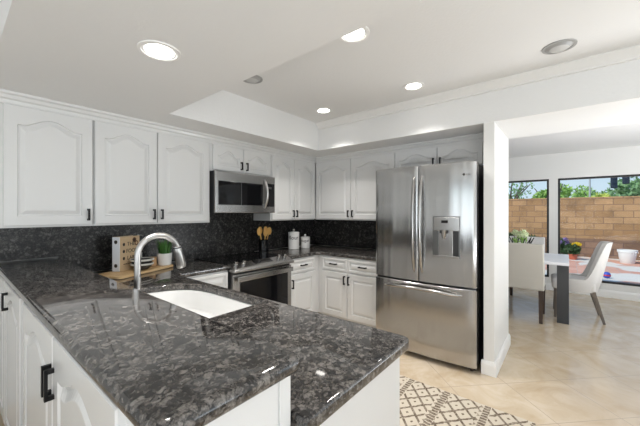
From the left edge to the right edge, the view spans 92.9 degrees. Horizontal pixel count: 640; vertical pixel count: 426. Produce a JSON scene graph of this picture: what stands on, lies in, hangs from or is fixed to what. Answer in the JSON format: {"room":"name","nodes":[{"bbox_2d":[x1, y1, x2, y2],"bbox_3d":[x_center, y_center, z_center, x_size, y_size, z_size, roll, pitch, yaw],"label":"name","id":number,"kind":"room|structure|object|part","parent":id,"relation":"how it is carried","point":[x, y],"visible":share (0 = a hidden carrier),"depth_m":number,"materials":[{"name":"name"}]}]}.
{"room":"kitchen","nodes":[
{"label":"kitchen","id":0,"kind":"room"},
{"bbox_2d":[3,244,311,271],"bbox_3d":[-1.406,0.050,3.170,0.100,2.600,10.350,0,0,39],"label":"wall","id":1,"kind":"structure","parent":0,"point":[310,244],"depth_m":2.32,"materials":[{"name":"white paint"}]},
{"bbox_2d":[0,103,92,227],"bbox_3d":[-2.002,-0.326,2.054,0.378,0.847,0.706,0,0,39],"label":"upper cabinet","id":2,"kind":"object","parent":1,"relation":"attached to","point":[46,157],"visible":0.98,"depth_m":2.02,"materials":[{"name":"white wood"}]},
{"bbox_2d":[93,121,209,225],"bbox_3d":[-1.482,-0.326,2.695,0.378,0.847,0.940,0,0,39],"label":"upper cabinet","id":3,"kind":"object","parent":1,"relation":"attached to","point":[140,176],"visible":0.94,"depth_m":2.52,"materials":[{"name":"white wood"}]},
{"bbox_3d":[-1.522,-0.295,2.409,0.020,0.762,0.436,0,0,39],"label":"door","id":4,"kind":"part","parent":3,"relation":"part of","materials":[{"name":"white wood"}]},
{"bbox_3d":[-1.230,-0.295,2.769,0.020,0.762,0.476,0,0,39],"label":"door","id":5,"kind":"part","parent":3,"relation":"part of","materials":[{"name":"white wood"}]},
{"bbox_2d":[0,213,312,271],"bbox_3d":[-1.423,0.070,3.054,0.019,0.960,4.149,0,0,39],"label":"backsplash","id":6,"kind":"structure","parent":1,"relation":"attached to","point":[87,247],"depth_m":2.83,"materials":[{"name":"stone"}]},
{"bbox_2d":[210,144,269,176],"bbox_3d":[-0.938,-0.581,3.365,0.378,0.337,0.782,0,0,39],"label":"upper cabinet","id":7,"kind":"object","parent":1,"relation":"attached to","point":[222,158],"visible":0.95,"depth_m":3.21,"materials":[{"name":"white wood"}]},
{"bbox_3d":[-0.940,-0.550,3.126,0.020,0.252,0.362,0,0,39],"label":"door","id":8,"kind":"part","parent":7,"relation":"part of","materials":[{"name":"white wood"}]},
{"bbox_2d":[210,170,274,213],"bbox_3d":[-0.887,-0.200,3.328,0.450,0.420,0.768,0,0,39],"label":"microwave","id":9,"kind":"object","parent":7,"relation":"attached to","point":[230,192],"visible":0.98,"depth_m":3.15,"materials":[{"name":"grey metal"}]},
{"bbox_3d":[-0.925,-0.203,3.357,0.355,0.414,0.766,0,0,39],"label":"casing","id":10,"kind":"part","parent":9,"relation":"part of","materials":[{"name":"grey metal"}]},
{"bbox_3d":[-0.597,-0.206,3.385,0.072,0.326,0.025,0,0,39],"label":"handle","id":11,"kind":"part","parent":9,"relation":"part of","materials":[{"name":"silver metal"}]},
{"bbox_3d":[-0.567,-0.196,3.469,0.007,0.260,0.122,0,0,39],"label":"control panel","id":12,"kind":"part","parent":9,"relation":"part of","materials":[{"name":"black"}]},
{"bbox_3d":[-0.705,-0.550,3.416,0.020,0.252,0.372,0,0,39],"label":"door","id":13,"kind":"part","parent":7,"relation":"part of","materials":[{"name":"white wood"}]},
{"bbox_2d":[254,155,314,220],"bbox_3d":[-0.438,-0.326,3.980,0.378,0.847,0.800,0,0,39],"label":"upper cabinet","id":14,"kind":"object","parent":1,"relation":"attached to","point":[294,179],"visible":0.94,"depth_m":3.83,"materials":[{"name":"white wood"}]},
{"bbox_3d":[-0.450,-0.295,3.730,0.020,0.762,0.373,0,0,39],"label":"door","id":15,"kind":"part","parent":14,"relation":"part of","materials":[{"name":"white wood"}]},
{"bbox_3d":[-0.200,-0.295,4.037,0.020,0.762,0.407,0,0,39],"label":"door","id":16,"kind":"part","parent":14,"relation":"part of","materials":[{"name":"white wood"}]},
{"bbox_2d":[0,88,483,163],"bbox_3d":[-0.417,-0.713,2.070,2.164,0.075,3.788,0,0,39],"label":"trim","id":17,"kind":"structure","parent":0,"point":[6,96],"depth_m":2.79,"materials":[{"name":"white wood"}]},
{"bbox_2d":[0,0,639,156],"bbox_3d":[1.409,-0.912,1.291,6.640,0.324,3.480,0,0,39],"label":"ceiling","id":18,"kind":"structure","parent":0,"point":[85,53],"depth_m":1.68,"materials":[{"name":"white paint"}]},
{"bbox_2d":[137,40,180,61],"bbox_3d":[-0.746,-0.747,1.414,0.184,0.006,0.184,0,0,39],"label":"recessed light","id":19,"kind":"object","parent":18,"relation":"in","point":[158,52],"visible":1,"depth_m":1.41,"materials":[{"name":"white plastic"}]},
{"bbox_2d":[315,44,639,129],"bbox_3d":[2.230,-1.036,1.825,5.839,0.075,0.055,0,0,39],"label":"trim","id":20,"kind":"structure","parent":18,"relation":"attached to","point":[627,54],"depth_m":2.44,"materials":[{"name":"white paint"}]},
{"bbox_2d":[0,287,639,425],"bbox_3d":[1.210,1.410,1.046,6.840,0.120,10.350,0,0,39],"label":"floor","id":21,"kind":"structure","parent":0,"point":[585,371],"depth_m":2.63,"materials":[{"name":"tile"}]},
{"bbox_2d":[0,275,290,425],"bbox_3d":[-1.155,0.866,1.395,2.524,0.968,0.334,0,0,39],"label":"bar cabinet","id":22,"kind":"object","parent":21,"relation":"on","point":[42,383],"visible":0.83,"depth_m":0.96,"materials":[{"name":"white wood"}]},
{"bbox_3d":[-1.992,0.802,1.903,0.505,0.825,0.020,0,0,39],"label":"door","id":23,"kind":"part","parent":22,"relation":"part of","materials":[{"name":"white wood"}]},
{"bbox_3d":[-1.688,0.478,1.630,0.014,0.095,0.026,0,0,39],"label":"handle","id":24,"kind":"part","parent":22,"relation":"part of","materials":[{"name":"black metal"}]},
{"bbox_3d":[-1.572,0.802,1.562,0.555,0.825,0.020,0,0,39],"label":"door","id":25,"kind":"part","parent":22,"relation":"part of","materials":[{"name":"white wood"}]},
{"bbox_3d":[-1.063,0.802,1.149,0.578,0.825,0.020,0,0,39],"label":"door","id":26,"kind":"part","parent":22,"relation":"part of","materials":[{"name":"white wood"}]},
{"bbox_3d":[-0.861,0.528,0.958,0.014,0.095,0.026,0,0,39],"label":"handle","id":27,"kind":"part","parent":22,"relation":"part of","materials":[{"name":"black metal"}]},
{"bbox_3d":[-0.830,0.528,0.932,0.014,0.095,0.026,0,0,39],"label":"handle","id":28,"kind":"part","parent":22,"relation":"part of","materials":[{"name":"black metal"}]},
{"bbox_3d":[-0.614,0.802,0.785,0.557,0.825,0.020,0,0,39],"label":"door","id":29,"kind":"part","parent":22,"relation":"part of","materials":[{"name":"white wood"}]},
{"bbox_2d":[0,257,299,425],"bbox_3d":[-1.125,0.360,1.398,2.528,0.041,0.343,0,0,39],"label":"countertop","id":30,"kind":"structure","parent":22,"relation":"on","point":[160,362],"depth_m":0.77,"materials":[{"name":"stone"}]},
{"bbox_2d":[187,270,227,287],"bbox_3d":[-1.224,0.939,2.770,0.643,0.822,0.518,0,0,39],"label":"base cabinet","id":31,"kind":"object","parent":21,"relation":"on","point":[220,278],"visible":0.14,"depth_m":2.69,"materials":[{"name":"white wood"}]},
{"bbox_2d":[196,251,293,304],"bbox_3d":[-0.791,0.900,3.257,0.697,0.899,0.766,0,0,39],"label":"range oven","id":32,"kind":"object","parent":21,"relation":"on","point":[264,275],"visible":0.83,"depth_m":3.09,"materials":[{"name":"grey metal"}]},
{"bbox_2d":[196,251,282,264],"bbox_3d":[-0.840,0.516,3.297,0.570,0.068,0.756,0,0,39],"label":"cooktop","id":33,"kind":"object","parent":32,"relation":"in","point":[229,259],"depth_m":3.25,"materials":[{"name":"black"}]},
{"bbox_3d":[-0.572,0.514,3.079,0.120,0.072,0.766,0,0,39],"label":"control panel","id":34,"kind":"part","parent":32,"relation":"part of","materials":[{"name":"silver metal"}]},
{"bbox_3d":[-0.566,0.853,3.075,0.035,0.555,0.752,0,0,39],"label":"oven door","id":35,"kind":"part","parent":32,"relation":"part of","materials":[{"name":"silver metal"}]},
{"bbox_3d":[-0.532,0.615,3.058,0.046,0.046,0.714,0,0,39],"label":"handle","id":36,"kind":"part","parent":32,"relation":"part of","materials":[{"name":"silver metal"}]},
{"bbox_2d":[204,291,399,425],"bbox_3d":[-0.598,0.939,1.575,1.885,0.822,0.582,0,0,39],"label":"base cabinet","id":37,"kind":"object","parent":21,"relation":"on","point":[377,403],"visible":0.06,"depth_m":1.06,"materials":[{"name":"white wood"}]},
{"bbox_3d":[-0.447,0.639,1.786,1.854,0.222,0.020,0,0,39],"label":"rail","id":38,"kind":"part","parent":37,"relation":"part of","materials":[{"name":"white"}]},
{"bbox_2d":[95,259,408,425],"bbox_3d":[-0.668,0.507,1.945,2.548,0.042,1.114,0,0,39],"label":"countertop","id":39,"kind":"structure","parent":37,"relation":"on","point":[339,357],"depth_m":1.17,"materials":[{"name":"stone"}]},
{"bbox_2d":[100,264,172,278],"bbox_3d":[-1.504,0.476,2.502,0.270,0.018,0.555,0,0,14],"label":"cutting board","id":40,"kind":"object","parent":39,"relation":"on","point":[127,273],"visible":0.48,"depth_m":2.37,"materials":[{"name":"brown wood"}]},
{"bbox_2d":[112,235,138,271],"bbox_3d":[-1.589,0.330,2.498,0.068,0.272,0.209,0,0,10],"label":"cookbook","id":41,"kind":"object","parent":40,"relation":"on","point":[123,247],"visible":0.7,"depth_m":2.43,"materials":[{"name":"white paper"}]},
{"bbox_2d":[130,261,153,269],"bbox_3d":[-1.453,0.438,2.487,0.168,0.056,0.168,0,0,39],"label":"bowl","id":42,"kind":"object","parent":40,"relation":"on","point":[143,266],"visible":0.61,"depth_m":2.45,"materials":[{"name":"grey ceramic"}]},
{"bbox_2d":[130,257,153,263],"bbox_3d":[-1.453,0.403,2.487,0.174,0.054,0.174,0,0,39],"label":"bowl","id":43,"kind":"object","parent":42,"relation":"on","point":[144,260],"visible":0.67,"depth_m":2.46,"materials":[{"name":"grey ceramic"}]},
{"bbox_2d":[151,257,156,266],"bbox_3d":[-1.460,0.427,2.638,0.082,0.078,0.082,0,0,19],"label":"mug","id":44,"kind":"object","parent":40,"relation":"on","point":[155,258],"visible":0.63,"depth_m":2.63,"materials":[{"name":"brown wood"}]},
{"bbox_2d":[154,239,172,265],"bbox_3d":[-1.390,0.346,2.715,0.151,0.239,0.184,0,0,39],"label":"potted grass","id":45,"kind":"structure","parent":40,"relation":"on","point":[164,257],"depth_m":2.67,"materials":[{"name":"white ceramic"}]},
{"bbox_2d":[157,252,171,265],"bbox_3d":[-1.385,0.413,2.712,0.124,0.105,0.124,0,0,39],"label":"pot","id":46,"kind":"object","parent":45,"relation":"attached to","point":[163,258],"depth_m":2.67,"materials":[{"name":"white ceramic"}]},
{"bbox_2d":[134,232,185,290],"bbox_3d":[-0.836,0.296,1.615,0.138,0.378,0.289,0,0,39],"label":"faucet","id":47,"kind":"object","parent":39,"relation":"on","point":[180,259],"visible":0.73,"depth_m":1.59,"materials":[{"name":"silver metal"}]},
{"bbox_2d":[147,290,249,317],"bbox_3d":[-0.773,0.590,1.760,0.896,0.120,0.461,0,0,39],"label":"sink","id":48,"kind":"object","parent":39,"relation":"in","point":[206,304],"visible":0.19,"depth_m":2.01,"materials":[{"name":"white ceramic"}]},
{"bbox_3d":[0.122,0.939,0.991,0.030,0.822,0.582,0,0,39],"label":"panel","id":49,"kind":"part","parent":37,"relation":"part of","materials":[{"name":"white wood"}]},
{"bbox_2d":[290,255,318,311],"bbox_3d":[-0.391,0.939,3.796,0.643,0.822,0.552,0,0,39],"label":"base cabinet","id":50,"kind":"object","parent":21,"relation":"on","point":[305,273],"visible":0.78,"depth_m":3.62,"materials":[{"name":"white wood"}]},
{"bbox_3d":[-0.204,0.620,3.580,0.020,0.150,0.443,0,0,39],"label":"drawer","id":51,"kind":"part","parent":50,"relation":"part of","materials":[{"name":"white wood"}]},
{"bbox_3d":[-0.204,0.973,3.580,0.020,0.525,0.443,0,0,39],"label":"door","id":52,"kind":"part","parent":50,"relation":"part of","materials":[{"name":"white wood"}]},
{"bbox_2d":[319,255,376,327],"bbox_3d":[0.490,0.939,3.758,0.870,0.822,0.643,0,0,39],"label":"base cabinet","id":53,"kind":"object","parent":21,"relation":"on","point":[347,286],"visible":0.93,"depth_m":3.51,"materials":[{"name":"white wood"}]},
{"bbox_2d":[257,244,375,260],"bbox_3d":[0.104,0.507,3.755,1.465,0.042,1.134,0,0,39],"label":"countertop","id":54,"kind":"structure","parent":53,"relation":"on","point":[345,252],"depth_m":3.72,"materials":[{"name":"stone"}]},
{"bbox_2d":[259,239,268,251],"bbox_3d":[-0.694,0.407,3.747,0.120,0.156,0.120,0,0,39],"label":"utensil crock","id":55,"kind":"object","parent":54,"relation":"on","point":[263,244],"visible":0.94,"depth_m":3.70,"materials":[{"name":"black ceramic"}]},
{"bbox_2d":[257,228,261,239],"bbox_3d":[-0.719,0.324,3.690,0.027,0.280,0.117,0,0,35],"label":"wooden spoon","id":56,"kind":"object","parent":55,"relation":"in","point":[259,231],"visible":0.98,"depth_m":3.66,"materials":[{"name":"brown wood"}]},
{"bbox_2d":[263,229,267,237],"bbox_3d":[-0.667,0.331,3.730,0.057,0.264,0.049,0,0,-12],"label":"wooden spoon","id":57,"kind":"object","parent":55,"relation":"in","point":[265,232],"visible":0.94,"depth_m":3.72,"materials":[{"name":"brown wood"}]},
{"bbox_2d":[288,229,298,249],"bbox_3d":[-0.350,0.352,4.058,0.152,0.267,0.152,0,0,39],"label":"canister","id":58,"kind":"object","parent":54,"relation":"on","point":[293,236],"visible":1,"depth_m":4.00,"materials":[{"name":"white ceramic"}]},
{"bbox_2d":[300,234,309,247],"bbox_3d":[-0.203,0.391,4.177,0.134,0.190,0.134,0,0,39],"label":"canister","id":59,"kind":"object","parent":54,"relation":"on","point":[305,240],"visible":1,"depth_m":4.12,"materials":[{"name":"white ceramic"}]},
{"bbox_2d":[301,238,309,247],"bbox_3d":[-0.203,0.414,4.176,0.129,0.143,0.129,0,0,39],"label":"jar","id":60,"kind":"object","parent":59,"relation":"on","point":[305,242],"depth_m":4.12,"materials":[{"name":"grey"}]},
{"bbox_3d":[0.170,0.620,3.655,0.372,0.150,0.020,0,0,39],"label":"drawer","id":61,"kind":"part","parent":53,"relation":"part of","materials":[{"name":"white wood"}]},
{"bbox_3d":[0.170,0.973,3.655,0.372,0.525,0.020,0,0,39],"label":"door","id":62,"kind":"part","parent":53,"relation":"part of","materials":[{"name":"white wood"}]},
{"bbox_3d":[0.483,0.973,3.401,0.420,0.525,0.020,0,0,39],"label":"door","id":63,"kind":"part","parent":53,"relation":"part of","materials":[{"name":"white wood"}]},
{"bbox_3d":[0.483,0.620,3.401,0.420,0.150,0.020,0,0,39],"label":"drawer","id":64,"kind":"part","parent":53,"relation":"part of","materials":[{"name":"white wood"}]},
{"bbox_2d":[376,161,483,370],"bbox_3d":[1.144,0.459,3.075,0.936,1.782,0.884,0,0,39],"label":"refrigerator","id":65,"kind":"object","parent":21,"relation":"on","point":[430,218],"visible":0.97,"depth_m":2.71,"materials":[{"name":"grey metal"}]},
{"bbox_3d":[0.762,0.102,2.988,0.453,1.067,0.120,0,0,39],"label":"door","id":66,"kind":"part","parent":65,"relation":"part of","materials":[{"name":"silver metal"}]},
{"bbox_3d":[0.859,0.107,2.796,0.033,0.894,0.092,0,0,39],"label":"handle","id":67,"kind":"part","parent":65,"relation":"part of","materials":[{"name":"silver metal"}]},
{"bbox_3d":[0.911,0.107,2.755,0.033,0.894,0.092,0,0,39],"label":"handle","id":68,"kind":"part","parent":65,"relation":"part of","materials":[{"name":"silver metal"}]},
{"bbox_3d":[0.899,0.696,2.782,0.747,0.047,0.104,0,0,39],"label":"handle","id":69,"kind":"part","parent":65,"relation":"part of","materials":[{"name":"silver metal"}]},
{"bbox_3d":[0.950,0.977,2.836,0.936,0.657,0.120,0,0,39],"label":"freezer drawer","id":70,"kind":"part","parent":65,"relation":"part of","materials":[{"name":"silver metal"}]},
{"bbox_3d":[1.128,0.102,2.691,0.477,1.067,0.120,0,0,39],"label":"door","id":71,"kind":"part","parent":65,"relation":"part of","materials":[{"name":"silver metal"}]},
{"bbox_2d":[400,375,535,425],"bbox_3d":[0.324,1.346,2.308,2.095,0.008,0.752,0,0,39],"label":"runner rug","id":72,"kind":"object","parent":21,"relation":"on","point":[421,404],"visible":0.26,"depth_m":2.06,"materials":[{"name":"beige fabric"}]},
{"bbox_2d":[509,236,544,295],"bbox_3d":[3.136,0.867,4.657,0.480,0.967,0.544,0,0,39],"label":"upholstered chair","id":73,"kind":"object","parent":21,"relation":"on","point":[537,240],"visible":0.2,"depth_m":4.75,"materials":[{"name":"white fabric"}]},
{"bbox_3d":[3.270,0.669,4.822,0.480,0.571,0.118,0,0,39],"label":"backrest","id":74,"kind":"part","parent":73,"relation":"part of","materials":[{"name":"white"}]},
{"bbox_2d":[509,242,545,323],"bbox_3d":[2.667,0.867,4.002,0.480,0.967,0.544,0,0,39],"label":"upholstered chair","id":75,"kind":"object","parent":21,"relation":"on","point":[526,260],"visible":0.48,"depth_m":3.76,"materials":[{"name":"grey fabric"}]},
{"bbox_3d":[2.533,0.669,3.837,0.480,0.571,0.118,0,0,39],"label":"backrest","id":76,"kind":"part","parent":75,"relation":"part of","materials":[{"name":"grey fabric"}]},
{"bbox_3d":[2.690,1.147,3.706,0.050,0.407,0.057,0,0,39],"label":"leg","id":77,"kind":"part","parent":75,"relation":"part of","materials":[{"name":"brown wood"}]},
{"bbox_3d":[2.972,1.147,4.053,0.050,0.405,0.042,0,0,39],"label":"leg","id":78,"kind":"part","parent":75,"relation":"part of","materials":[{"name":"brown"}]},
{"bbox_2d":[544,253,568,324],"bbox_3d":[2.495,0.975,4.589,1.950,0.750,0.950,0,0,39],"label":"dining table","id":79,"kind":"object","parent":21,"relation":"on","point":[561,260],"visible":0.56,"depth_m":3.70,"materials":[{"name":"white"}]},
{"bbox_2d":[509,229,533,243],"bbox_3d":[2.811,0.412,4.287,0.345,0.373,0.349,0,0,39],"label":"centrepiece","id":80,"kind":"object","parent":79,"relation":"on","point":[523,233],"visible":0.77,"depth_m":4.26,"materials":[{"name":"green plant"}]},
{"bbox_2d":[509,236,533,243],"bbox_3d":[2.811,0.473,4.287,0.345,0.253,0.349,0,0,39],"label":"wire bowl","id":81,"kind":"object","parent":80,"relation":"on","point":[522,239],"depth_m":4.26,"materials":[{"name":"black metal"}]},
{"bbox_3d":[2.966,0.994,3.717,0.115,0.712,0.060,0,0,39],"label":"leg","id":82,"kind":"part","parent":79,"relation":"part of","materials":[{"name":"grey wood"}]},
{"bbox_2d":[551,241,612,324],"bbox_3d":[3.380,0.862,3.945,0.607,0.983,0.484,0,0,36],"label":"tub chair","id":83,"kind":"object","parent":21,"relation":"on","point":[589,281],"visible":0.88,"depth_m":3.74,"materials":[{"name":"grey fabric"}]},
{"bbox_3d":[3.066,1.165,3.943,0.055,0.373,0.053,0,0,36],"label":"leg","id":84,"kind":"part","parent":83,"relation":"part of","materials":[{"name":"brown"}]},
{"bbox_3d":[3.309,0.917,3.997,0.430,0.135,0.424,0,0,36],"label":"seat","id":85,"kind":"part","parent":83,"relation":"part of","materials":[{"name":"white fabric"}]},
{"bbox_3d":[3.609,1.164,4.008,0.137,0.379,0.044,0,0,29],"label":"leg","id":86,"kind":"part","parent":83,"relation":"part of","materials":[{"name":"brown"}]},
{"bbox_3d":[3.390,1.164,3.708,0.137,0.379,0.044,0,0,43],"label":"leg","id":87,"kind":"part","parent":83,"relation":"part of","materials":[{"name":"brown"}]},
{"bbox_2d":[314,164,375,249],"bbox_3d":[0.877,0.300,3.925,2.495,2.100,0.060,0,0,39],"label":"wall","id":88,"kind":"structure","parent":0,"point":[315,164],"depth_m":4.65,"materials":[{"name":"white paint"}]},
{"bbox_2d":[313,219,375,248],"bbox_3d":[0.461,0.291,4.211,1.486,0.385,0.019,0,0,39],"label":"backsplash","id":89,"kind":"structure","parent":88,"relation":"attached to","point":[343,233],"depth_m":4.28,"materials":[{"name":"stone"}]},
{"bbox_2d":[316,153,394,220],"bbox_3d":[0.488,-0.326,3.955,1.190,0.847,0.380,0,0,39],"label":"upper cabinet","id":90,"kind":"object","parent":88,"relation":"attached to","point":[345,189],"visible":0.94,"depth_m":3.84,"materials":[{"name":"white wood"}]},
{"bbox_3d":[0.169,-0.295,4.021,0.564,0.762,0.020,0,0,39],"label":"door","id":91,"kind":"part","parent":90,"relation":"part of","materials":[{"name":"white wood"}]},
{"bbox_3d":[0.622,-0.295,3.653,0.591,0.762,0.020,0,0,39],"label":"door","id":92,"kind":"part","parent":90,"relation":"part of","materials":[{"name":"white wood"}]},
{"bbox_2d":[395,141,483,167],"bbox_3d":[1.327,-0.600,3.273,0.973,0.299,0.380,0,0,39],"label":"upper cabinet","id":93,"kind":"object","parent":88,"relation":"attached to","point":[469,151],"visible":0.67,"depth_m":3.12,"materials":[{"name":"white wood"}]},
{"bbox_3d":[1.039,-0.569,3.314,0.463,0.214,0.020,0,0,39],"label":"door","id":94,"kind":"part","parent":93,"relation":"part of","materials":[{"name":"white wood"}]},
{"bbox_3d":[1.387,-0.569,3.032,0.421,0.214,0.020,0,0,39],"label":"door","id":95,"kind":"part","parent":93,"relation":"part of","materials":[{"name":"white wood"}]},
{"bbox_2d":[224,0,639,122],"bbox_3d":[0.227,-1.164,-0.165,6.840,0.180,7.230,0,0,39],"label":"ceiling","id":96,"kind":"structure","parent":0,"point":[442,45],"depth_m":2.03,"materials":[{"name":"white paint"}]},
{"bbox_2d":[244,75,262,83],"bbox_3d":[-0.547,-1.062,2.443,0.174,0.025,0.174,0,0,39],"label":"recessed light","id":97,"kind":"object","parent":96,"relation":"in","point":[256,79],"visible":0.69,"depth_m":2.43,"materials":[{"name":"grey"}]},
{"bbox_2d":[315,108,331,113],"bbox_3d":[0.039,-1.071,3.204,0.174,0.006,0.174,0,0,39],"label":"recessed light","id":98,"kind":"object","parent":96,"relation":"in","point":[319,110],"visible":1,"depth_m":3.19,"materials":[{"name":"white"}]},
{"bbox_2d":[339,27,369,42],"bbox_3d":[0.201,-1.071,1.827,0.193,0.006,0.193,0,0,39],"label":"recessed light","id":99,"kind":"object","parent":96,"relation":"in","point":[359,35],"visible":0.62,"depth_m":1.85,"materials":[{"name":"white"}]},
{"bbox_2d":[403,82,423,90],"bbox_3d":[0.795,-1.071,2.585,0.174,0.006,0.174,0,0,39],"label":"recessed light","id":100,"kind":"object","parent":96,"relation":"in","point":[415,86],"visible":1,"depth_m":2.58,"materials":[{"name":"white plastic"}]},
{"bbox_2d":[542,39,577,54],"bbox_3d":[1.548,-1.062,1.970,0.184,0.025,0.184,0,0,39],"label":"recessed light","id":101,"kind":"object","parent":96,"relation":"in","point":[559,46],"visible":1,"depth_m":1.94,"materials":[{"name":"grey"}]},
{"bbox_2d":[484,122,508,361],"bbox_3d":[1.650,0.300,2.833,0.081,2.100,0.780,0,0,39],"label":"wall","id":102,"kind":"structure","parent":0,"point":[496,144],"depth_m":2.58,"materials":[{"name":"white paint"}]},
{"bbox_2d":[481,333,510,377],"bbox_3d":[0.742,1.292,3.571,2.452,0.115,0.812,0,0,39],"label":"baseboard opening","id":103,"kind":"structure","parent":102,"relation":"attached to","point":[489,368],"depth_m":2.55,"materials":[{"name":"white wood"}]},
{"bbox_2d":[509,145,639,293],"bbox_3d":[4.440,0.050,5.025,6.640,2.600,0.100,0,0,39],"label":"wall","id":104,"kind":"structure","parent":0,"point":[620,160],"depth_m":5.16,"materials":[{"name":"white paint"}]},
{"bbox_2d":[509,179,548,276],"bbox_3d":[3.361,0.273,5.881,1.705,1.715,0.060,0,0,39],"label":"window","id":105,"kind":"structure","parent":104,"relation":"in","point":[547,180],"depth_m":5.33,"materials":[{"name":"black metal"}]},
{"bbox_2d":[545,283,639,301],"bbox_3d":[4.419,1.292,4.968,6.400,0.115,0.016,0,0,39],"label":"baseboard","id":106,"kind":"structure","parent":104,"relation":"attached to","point":[602,293],"depth_m":4.79,"materials":[{"name":"white wood"}]},
{"bbox_2d":[558,174,639,286],"bbox_3d":[4.903,0.273,4.629,2.022,1.715,0.060,0,0,39],"label":"window","id":107,"kind":"structure","parent":104,"relation":"in","point":[631,175],"depth_m":4.99,"materials":[{"name":"black"}]},
{"bbox_2d":[509,122,639,157],"bbox_3d":[3.489,-1.135,3.853,6.840,0.230,3.120,0,0,39],"label":"ceiling","id":108,"kind":"structure","parent":0,"point":[623,135],"depth_m":4.37,"materials":[{"name":"white paint"}]},
{"label":"outside","id":109,"kind":"structure","parent":0,"visible":0},
{"bbox_3d":[16.828,1.550,20.729,60.000,0.200,26.600,0,0,39],"label":"ground","id":110,"kind":"structure","parent":109,"visible":0},
{"bbox_2d":[509,182,532,198],"bbox_3d":[9.341,-0.134,15.010,1.796,3.182,1.908,0,0,-27],"label":"tree","id":111,"kind":"object","parent":110,"relation":"on","point":[519,193],"visible":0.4,"depth_m":14.59,"materials":[{"name":"green plant"}]},
{"bbox_3d":[9.275,-0.809,14.541,1.111,1.022,1.123,0,0,39],"label":"crown","id":112,"kind":"part","parent":111,"relation":"part of","materials":[{"name":"green plant"}]},
{"bbox_2d":[532,183,573,197],"bbox_3d":[10.865,0.024,14.287,1.615,2.867,1.524,0,0,39],"label":"tree","id":113,"kind":"object","parent":110,"relation":"on","point":[566,192],"visible":0.32,"depth_m":14.06,"materials":[{"name":"green plant"}]},
{"bbox_3d":[10.539,-0.692,14.290,0.979,0.869,0.956,0,0,39],"label":"crown","id":114,"kind":"part","parent":113,"relation":"part of","materials":[{"name":"green plant"}]},
{"bbox_3d":[11.260,-0.953,14.270,0.980,0.913,1.053,0,0,39],"label":"crown","id":115,"kind":"part","parent":113,"relation":"part of","materials":[{"name":"green plant"}]},
{"bbox_2d":[509,196,639,260],"bbox_3d":[8.383,0.475,10.326,18.000,1.950,0.220,0,0,39],"label":"wall","id":116,"kind":"structure","parent":110,"relation":"on","point":[587,221],"depth_m":9.89,"materials":[{"name":"beige brick"}]},
{"bbox_2d":[589,179,590,196],"bbox_3d":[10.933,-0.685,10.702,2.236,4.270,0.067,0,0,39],"label":"pole","id":117,"kind":"object","parent":110,"relation":"on","point":[589,179],"visible":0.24,"depth_m":11.36,"materials":[{"name":"grey metal"}]},
{"bbox_2d":[610,177,617,187],"bbox_3d":[10.588,-1.825,10.957,0.180,1.890,0.160,0,0,39],"label":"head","id":118,"kind":"object","parent":117,"relation":"hanging from","point":[613,181],"visible":0.57,"depth_m":10.91},
{"bbox_2d":[622,177,629,183],"bbox_3d":[10.825,-1.890,10.764,0.180,1.760,0.160,0,0,39],"label":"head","id":119,"kind":"object","parent":117,"relation":"hanging from","point":[625,180],"visible":0.52,"depth_m":10.72},
{"bbox_2d":[571,185,614,197],"bbox_3d":[15.713,-0.083,17.481,1.888,3.080,2.109,0,0,-18],"label":"tree","id":120,"kind":"object","parent":110,"relation":"on","point":[577,193],"visible":0.27,"depth_m":17.62,"materials":[{"name":"green plant"}]},
{"bbox_3d":[15.269,-1.077,17.703,1.279,1.093,1.265,0,0,39],"label":"crown","id":121,"kind":"part","parent":120,"relation":"part of","materials":[{"name":"green plant"}]},
{"bbox_2d":[591,193,618,196],"bbox_3d":[11.179,0.325,12.271,1.421,2.268,1.374,0,0,39],"label":"tree","id":122,"kind":"object","parent":110,"relation":"on","point":[599,194],"visible":0.05,"depth_m":11.91,"materials":[{"name":"green plant"}]},
{"bbox_2d":[605,176,639,196],"bbox_3d":[14.036,-0.213,13.008,2.908,3.338,2.518,0,0,39],"label":"tree","id":123,"kind":"object","parent":110,"relation":"on","point":[622,189],"visible":0.57,"depth_m":13.11,"materials":[{"name":"green plant"}]},
{"bbox_3d":[13.911,-0.757,13.650,1.623,1.353,1.679,0,0,39],"label":"crown","id":124,"kind":"part","parent":123,"relation":"part of","materials":[{"name":"green plant"}]},
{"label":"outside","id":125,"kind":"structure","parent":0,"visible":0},
{"bbox_2d":[545,256,639,283],"bbox_3d":[6.290,1.550,7.748,18.000,0.200,6.440,0,0,39],"label":"patio","id":126,"kind":"structure","parent":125,"point":[620,272],"depth_m":7.74,"materials":[{"name":"white concrete"}]},
{"bbox_2d":[546,237,569,253],"bbox_3d":[7.831,1.137,10.004,0.653,0.730,0.651,0,0,39],"label":"bush","id":127,"kind":"object","parent":126,"relation":"on","point":[563,241],"visible":0.29,"depth_m":9.81,"materials":[{"name":"green plant"}]},
{"bbox_2d":[564,242,581,259],"bbox_3d":[7.792,1.169,9.378,0.430,0.562,0.442,0,0,39],"label":"planter","id":128,"kind":"object","parent":126,"relation":"on","point":[575,249],"visible":1,"depth_m":9.30,"materials":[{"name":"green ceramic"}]},
{"bbox_3d":[7.798,1.365,9.383,0.240,0.170,0.240,0,0,39],"label":"pot","id":129,"kind":"part","parent":128,"relation":"part of","materials":[{"name":"brown ceramic"}]},
{"bbox_2d":[603,272,610,277],"bbox_3d":[6.326,1.380,6.714,0.142,0.136,0.142,0,0,39],"label":"ball","id":130,"kind":"object","parent":126,"relation":"on","point":[606,274],"visible":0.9,"depth_m":6.67,"materials":[{"name":"blue plastic"}]},
{"bbox_2d":[617,249,637,263],"bbox_3d":[8.793,1.260,8.705,0.430,0.380,0.430,0,0,39],"label":"planter","id":131,"kind":"object","parent":126,"relation":"on","point":[626,256],"visible":1,"depth_m":8.59,"materials":[{"name":"white ceramic"}]}
]}

